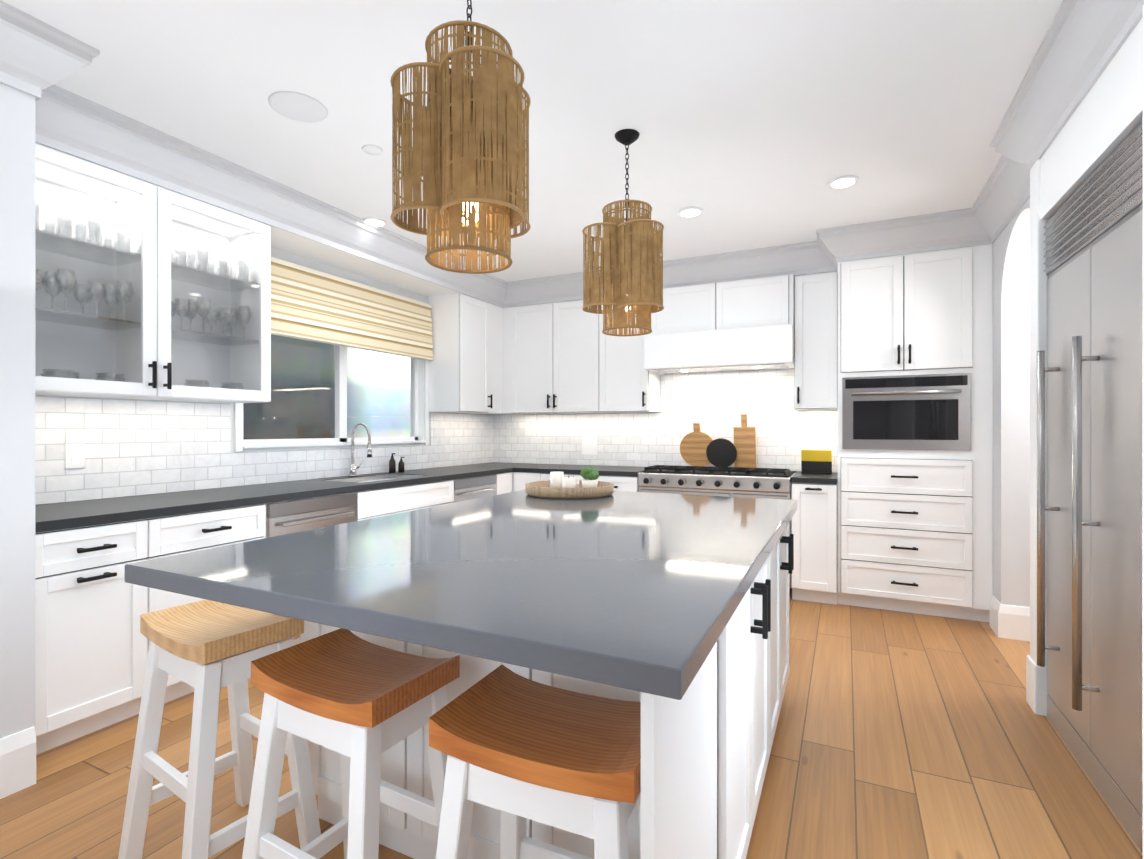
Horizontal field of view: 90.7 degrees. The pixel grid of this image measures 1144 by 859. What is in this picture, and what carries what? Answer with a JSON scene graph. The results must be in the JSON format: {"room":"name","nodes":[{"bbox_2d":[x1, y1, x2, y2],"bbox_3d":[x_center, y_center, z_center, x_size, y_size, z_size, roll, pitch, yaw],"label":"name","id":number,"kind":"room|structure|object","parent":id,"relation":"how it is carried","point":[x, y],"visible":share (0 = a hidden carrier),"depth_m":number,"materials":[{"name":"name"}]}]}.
{"room":"kitchen","nodes":[
{"label":"kitchen","id":0,"kind":"room"},
{"bbox_2d":[0,83,34,738],"bbox_3d":[-3.441,-0.070,0.229,1.194,2.680,4.570,0,0,26],"label":"wall","id":1,"kind":"structure","parent":0,"point":[17,410],"depth_m":2.00,"materials":[{"name":"paint"}]},
{"bbox_2d":[38,247,492,504],"bbox_3d":[-1.767,-0.070,4.307,0.150,2.680,4.230,0,0,26],"label":"wall","id":2,"kind":"structure","parent":0,"point":[312,264],"depth_m":4.16,"materials":[{"name":"paint"}]},
{"bbox_2d":[35,142,270,402],"bbox_3d":[-2.169,-0.680,2.831,0.409,1.040,1.218,0,0,26],"label":"upper cabinet","id":3,"kind":"object","parent":2,"relation":"attached to","point":[149,348],"visible":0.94,"depth_m":2.82,"materials":[{"name":"white wood"}]},
{"bbox_2d":[35,201,250,389],"bbox_3d":[-2.213,-0.586,2.854,0.203,0.790,1.151,0,0,26],"label":"glassware","id":4,"kind":"object","parent":3,"relation":"in","point":[92,236],"depth_m":2.75,"materials":[{"name":"clear glass"}]},
{"bbox_2d":[35,395,494,504],"bbox_3d":[-1.725,0.095,4.204,0.010,0.508,4.076,0,0,26],"label":"tile backsplash","id":5,"kind":"structure","parent":2,"relation":"attached to","point":[133,447],"depth_m":3.16,"materials":[{"name":"white tile"}]},
{"bbox_2d":[65,444,84,468],"bbox_3d":[-2.419,0.130,2.751,0.007,0.120,0.080,0,0,26],"label":"electrical outlet plate","id":6,"kind":"object","parent":5,"relation":"attached to","point":[74,456],"depth_m":2.75,"materials":[{"name":"paint"}]},
{"bbox_2d":[235,257,428,451],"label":"window","id":7,"kind":"structure","parent":2,"relation":"in","point":[416,390],"depth_m":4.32,"materials":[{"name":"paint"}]},
{"bbox_2d":[271,257,433,360],"bbox_3d":[-1.647,-0.863,4.266,0.061,0.493,1.760,0,0,26],"label":"roman shade","id":8,"kind":"object","parent":7,"relation":"attached to","point":[308,304],"visible":0.71,"depth_m":4.17,"materials":[{"name":"beige fabric"}]},
{"bbox_2d":[428,293,502,413],"bbox_3d":[-0.961,-0.680,5.324,0.409,1.040,0.703,0,0,26],"label":"upper cabinet","id":9,"kind":"object","parent":2,"relation":"attached to","point":[466,370],"visible":1,"depth_m":5.07,"materials":[{"name":"white wood"}]},
{"bbox_2d":[0,0,1143,307],"bbox_3d":[-0.692,-1.305,1.084,3.905,0.210,8.105,0,0,26],"label":"crown molding","id":10,"kind":"structure","parent":2,"relation":"attached to","point":[1080,46],"depth_m":2.89,"materials":[{"name":"paint"}]},
{"bbox_2d":[1,0,1062,281],"bbox_3d":[-0.222,-1.460,1.131,6.200,0.100,9.000,0,0,26],"label":"ceiling","id":11,"kind":"structure","parent":0,"point":[755,124],"depth_m":2.38,"materials":[{"name":"paint"}]},
{"bbox_2d":[268,91,327,122],"bbox_3d":[-1.188,-1.403,2.452,0.238,0.011,0.235,0,0,26],"label":"ceiling speaker","id":12,"kind":"object","parent":11,"relation":"attached to","point":[297,106],"depth_m":2.45,"materials":[{"name":"paint"}]},
{"bbox_2d":[362,145,382,155],"bbox_3d":[-0.997,-1.403,2.827,0.103,0.011,0.103,0,0,26],"label":"ceiling speaker","id":13,"kind":"object","parent":11,"relation":"attached to","point":[374,150],"depth_m":2.84,"materials":[{"name":"paint"}]},
{"bbox_2d":[362,217,386,226],"bbox_3d":[-1.338,-1.403,3.828,0.164,0.012,0.164,0,0,26],"label":"recessed light","id":14,"kind":"object","parent":11,"relation":"in","point":[376,222],"visible":0.88,"depth_m":3.80,"materials":[{"name":"paint"}]},
{"bbox_2d":[390,0,530,273],"bbox_3d":[-0.280,-0.937,1.595,0.401,0.943,0.385,0,0,26],"label":"pendant light","id":15,"kind":"object","parent":11,"relation":"hanging from","point":[467,158],"visible":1,"depth_m":1.47,"materials":[{"name":"wicker"}]},
{"bbox_2d":[582,129,663,335],"bbox_3d":[0.269,-0.937,2.729,0.401,0.943,0.385,0,0,26],"label":"pendant light","id":16,"kind":"object","parent":11,"relation":"hanging from","point":[626,279],"visible":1,"depth_m":2.60,"materials":[{"name":"wicker"}]},
{"bbox_2d":[678,207,702,217],"bbox_3d":[0.766,-1.403,3.652,0.164,0.012,0.164,0,0,26],"label":"recessed light","id":17,"kind":"object","parent":11,"relation":"in","point":[688,212],"visible":1,"depth_m":3.64,"materials":[{"name":"paint"}]},
{"bbox_2d":[827,175,858,188],"bbox_3d":[1.541,-1.403,3.210,0.164,0.012,0.164,0,0,26],"label":"recessed light","id":18,"kind":"object","parent":11,"relation":"in","point":[843,182],"visible":1,"depth_m":3.19,"materials":[{"name":"paint"}]},
{"bbox_2d":[0,591,1142,858],"bbox_3d":[-0.222,1.320,1.131,6.200,0.100,9.000,0,0,26],"label":"floor","id":19,"kind":"structure","parent":0,"point":[906,735],"depth_m":2.10,"materials":[{"name":"brown wood"}]},
{"bbox_2d":[0,727,35,798],"bbox_3d":[-2.882,1.170,0.067,0.020,0.200,4.365,0,0,26],"label":"baseboard","id":20,"kind":"structure","parent":19,"relation":"on","point":[17,761],"depth_m":1.98,"materials":[{"name":"paint"}]},
{"bbox_2d":[35,514,170,754],"bbox_3d":[-2.220,0.830,2.461,0.640,0.880,0.471,0,0,26],"label":"base cabinet","id":21,"kind":"object","parent":19,"relation":"on","point":[92,642],"depth_m":2.30,"materials":[{"name":"white wood"}]},
{"bbox_2d":[35,466,511,529],"bbox_3d":[-1.577,0.410,3.784,0.643,0.120,3.413,0,0,26],"label":"countertop","id":22,"kind":"structure","parent":21,"relation":"on","point":[95,510],"depth_m":2.95,"materials":[{"name":"black stone"}]},
{"bbox_2d":[348,423,371,476],"bbox_3d":[-1.557,0.151,4.216,0.220,0.396,0.122,0,0,26],"label":"faucet","id":23,"kind":"object","parent":22,"relation":"on","point":[352,469],"visible":1,"depth_m":4.20,"materials":[{"name":"silver metal"}]},
{"bbox_2d":[389,453,395,472],"bbox_3d":[-1.450,0.271,4.560,0.051,0.157,0.052,0,0,-13],"label":"soap bottle","id":24,"kind":"object","parent":22,"relation":"on","point":[392,465],"depth_m":4.54,"materials":[{"name":"glass"}]},
{"bbox_2d":[398,457,404,471],"bbox_3d":[-1.392,0.285,4.610,0.048,0.127,0.048,0,0,-19],"label":"soap bottle","id":25,"kind":"object","parent":22,"relation":"on","point":[401,464],"depth_m":4.59,"materials":[{"name":"brown glass"}]},
{"bbox_2d":[118,600,320,858],"bbox_3d":[-1.043,0.913,1.684,0.436,0.721,0.375,0,0,34],"label":"stool","id":26,"kind":"object","parent":19,"relation":"on","point":[207,650],"visible":0.88,"depth_m":1.64,"materials":[{"name":"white wood"}]},
{"bbox_2d":[171,502,270,700],"bbox_3d":[-2.034,0.830,2.846,0.640,0.880,0.629,0,0,26],"label":"base cabinet","id":27,"kind":"object","parent":19,"relation":"on","point":[216,526],"depth_m":2.73,"materials":[{"name":"white wood"}]},
{"bbox_2d":[271,490,366,644],"bbox_3d":[-1.765,0.830,3.401,0.640,0.880,0.743,0,0,26],"label":"dishwasher","id":28,"kind":"object","parent":19,"relation":"on","point":[312,511],"depth_m":3.25,"materials":[{"name":"silver metal"}]},
{"bbox_2d":[242,628,459,858],"bbox_3d":[-0.520,0.913,1.364,0.436,0.721,0.375,0,0,29],"label":"stool","id":29,"kind":"object","parent":19,"relation":"on","point":[359,705],"visible":0.9,"depth_m":1.31,"materials":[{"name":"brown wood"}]},
{"bbox_2d":[355,478,458,518],"bbox_3d":[-1.418,0.830,4.117,0.640,0.880,0.974,0,0,26],"label":"base cabinet","id":30,"kind":"object","parent":19,"relation":"on","point":[381,500],"depth_m":3.99,"materials":[{"name":"white wood"}]},
{"bbox_2d":[459,474,498,501],"bbox_3d":[-1.089,0.830,4.795,0.640,0.880,0.661,0,0,26],"label":"dishwasher","id":31,"kind":"object","parent":19,"relation":"on","point":[475,486],"depth_m":4.69,"materials":[{"name":"silver metal"}]},
{"bbox_2d":[499,470,511,493],"bbox_3d":[-0.890,0.830,5.207,0.640,0.880,0.254,0,0,26],"label":"base cabinet","id":32,"kind":"object","parent":19,"relation":"on","point":[505,477],"depth_m":5.08,"materials":[{"name":"white wood"}]},
{"bbox_2d":[511,470,546,491],"bbox_3d":[-0.250,0.830,5.397,0.356,0.880,0.643,0,0,26],"label":"base cabinet","id":33,"kind":"object","parent":19,"relation":"on","point":[520,478],"depth_m":5.13,"materials":[{"name":"white wood"}]},
{"bbox_2d":[429,665,640,858],"bbox_3d":[-0.032,0.913,1.122,0.448,0.721,0.390,0,0,26],"label":"stool","id":34,"kind":"object","parent":19,"relation":"on","point":[519,750],"visible":0.85,"depth_m":1.06,"materials":[{"name":"brown wood"}]},
{"bbox_2d":[300,506,796,858],"bbox_3d":[-0.005,0.831,2.087,1.436,0.878,2.090,0,0,26],"label":"kitchen island","id":35,"kind":"object","parent":19,"relation":"on","point":[704,760],"depth_m":1.48,"materials":[{"name":"wood"}]},
{"bbox_2d":[124,490,796,705],"bbox_3d":[-0.022,0.368,2.106,1.450,0.046,2.170,0,0,26],"label":"island countertop","id":36,"kind":"structure","parent":35,"relation":"on","point":[627,591],"depth_m":1.34,"materials":[{"name":"grey stone"}]},
{"bbox_2d":[525,466,613,498],"bbox_3d":[-0.013,0.271,3.008,0.470,0.146,0.470,0,0,26],"label":"decorative tray","id":37,"kind":"object","parent":36,"relation":"on","point":[558,485],"visible":1,"depth_m":2.90,"materials":[{"name":"brown wood"}]},
{"bbox_2d":[547,470,583,479],"bbox_3d":[0.089,0.830,5.232,0.522,0.880,0.643,0,0,26],"label":"base cabinet","id":38,"kind":"object","parent":19,"relation":"on","point":[578,476],"depth_m":4.95,"materials":[{"name":"white wood"}]},
{"bbox_2d":[598,474,638,491],"bbox_3d":[0.447,0.830,5.059,0.517,0.880,0.643,0,0,26],"label":"base cabinet","id":39,"kind":"object","parent":19,"relation":"on","point":[622,478],"depth_m":4.72,"materials":[{"name":"white wood"}]},
{"bbox_2d":[471,462,643,473],"bbox_3d":[-0.151,0.370,5.349,1.846,0.040,0.643,0,0,26],"label":"countertop","id":40,"kind":"structure","parent":39,"relation":"on","point":[515,466],"depth_m":5.20,"materials":[{"name":"black stone"}]},
{"bbox_2d":[638,465,796,593],"bbox_3d":[1.195,0.792,4.652,1.176,0.955,0.698,0,0,26],"label":"range","id":41,"kind":"object","parent":19,"relation":"on","point":[771,483],"visible":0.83,"depth_m":4.40,"materials":[{"name":"silver metal"}]},
{"bbox_2d":[680,414,755,467],"bbox_3d":[1.253,0.099,4.898,0.650,0.465,0.101,0,0,26],"label":"cutting boards","id":42,"kind":"object","parent":41,"relation":"on","point":[698,447],"visible":0.9,"depth_m":4.86,"materials":[{"name":"brown wood"}]},
{"bbox_2d":[791,471,837,604],"bbox_3d":[1.874,0.810,4.345,0.306,0.920,0.684,0,0,26],"label":"base cabinet","id":43,"kind":"object","parent":19,"relation":"on","point":[814,531],"visible":1,"depth_m":4.09,"materials":[{"name":"white wood"}]},
{"bbox_2d":[801,449,831,473],"bbox_3d":[1.959,0.255,4.519,0.220,0.193,0.214,0,0,26],"label":"cookbook stand","id":44,"kind":"object","parent":43,"relation":"on","point":[816,461],"visible":0.96,"depth_m":4.44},
{"bbox_2d":[838,244,992,621],"bbox_3d":[2.425,0.035,4.085,0.908,2.470,0.670,0,0,26],"label":"tall cabinet","id":45,"kind":"object","parent":19,"relation":"on","point":[915,432],"visible":1,"depth_m":3.83,"materials":[{"name":"white wood"}]},
{"bbox_2d":[1037,121,1142,853],"bbox_3d":[1.822,0.175,1.952,0.132,2.190,1.220,0,0,26],"label":"fridge","id":46,"kind":"object","parent":19,"relation":"on","point":[1093,270],"visible":1,"depth_m":1.99,"materials":[{"name":"silver metal"}]},
{"bbox_2d":[496,369,834,472],"bbox_3d":[1.733,-0.070,4.879,5.950,2.680,0.150,0,0,26],"label":"wall","id":47,"kind":"structure","parent":0,"point":[682,373],"depth_m":5.21,"materials":[{"name":"paint"}]},
{"bbox_2d":[489,307,516,414],"bbox_3d":[-0.695,-0.680,5.768,0.502,1.040,0.364,0,0,26],"label":"upper cabinet","id":48,"kind":"object","parent":47,"relation":"attached to","point":[510,313],"depth_m":5.55,"materials":[{"name":"white wood"}]},
{"bbox_2d":[517,299,604,413],"bbox_3d":[-0.074,-0.680,5.467,1.002,1.040,0.364,0,0,26],"label":"upper cabinet","id":49,"kind":"object","parent":47,"relation":"attached to","point":[564,357],"depth_m":5.29,"materials":[{"name":"white wood"}]},
{"bbox_2d":[605,305,659,412],"bbox_3d":[0.504,-0.680,5.187,0.527,1.040,0.364,0,0,26],"label":"upper cabinet","id":50,"kind":"object","parent":47,"relation":"attached to","point":[629,388],"depth_m":5.01,"materials":[{"name":"white wood"}]},
{"bbox_2d":[495,369,837,472],"bbox_3d":[0.671,-0.078,5.302,3.306,0.854,0.010,0,0,26],"label":"tile backsplash","id":51,"kind":"structure","parent":47,"relation":"attached to","point":[717,401],"depth_m":5.13,"materials":[{"name":"white tile"}]},
{"bbox_2d":[582,436,597,454],"bbox_3d":[0.173,0.155,5.534,0.170,0.190,0.005,0,0,26],"label":"electrical outlet plate","id":52,"kind":"object","parent":51,"relation":"attached to","point":[589,444],"depth_m":5.53,"materials":[{"name":"paint"}]},
{"bbox_2d":[644,274,793,373],"bbox_3d":[1.244,-0.851,4.753,1.176,0.698,0.498,0,0,26],"label":"range hood","id":53,"kind":"object","parent":47,"relation":"attached to","point":[743,325],"visible":0.92,"depth_m":4.55,"materials":[{"name":"white wood"}]},
{"bbox_2d":[794,271,837,409],"bbox_3d":[1.944,-0.680,4.489,0.306,1.040,0.364,0,0,26],"label":"upper cabinet","id":54,"kind":"object","parent":47,"relation":"attached to","point":[815,295],"depth_m":4.33,"materials":[{"name":"white wood"}]},
{"bbox_2d":[269,17,1142,295],"bbox_3d":[0.180,-1.170,3.281,4.250,0.480,4.080,0,0,26],"label":"wall","id":55,"kind":"structure","parent":0,"point":[1105,120],"depth_m":2.10,"materials":[{"name":"paint"}]},
{"bbox_2d":[993,198,1029,606],"bbox_3d":[2.346,-0.070,2.704,0.150,2.680,3.230,0,0,26],"label":"wall","id":56,"kind":"structure","parent":0,"point":[1011,414],"depth_m":3.43,"materials":[{"name":"paint"}]},
{"bbox_2d":[1026,159,1047,715],"bbox_3d":[2.134,0.025,2.554,0.100,2.490,0.134,0,0,26],"label":"surround panel","id":57,"kind":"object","parent":56,"relation":"attached to","point":[1036,687],"depth_m":2.54,"materials":[{"name":"paint"}]},
{"bbox_2d":[1143,5,1143,858],"bbox_3d":[0.373,-0.070,-1.135,0.352,2.680,5.440,0,0,26],"label":"wall","id":58,"kind":"structure","parent":0,"point":[1143,431],"depth_m":1.38,"materials":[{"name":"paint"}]}
]}

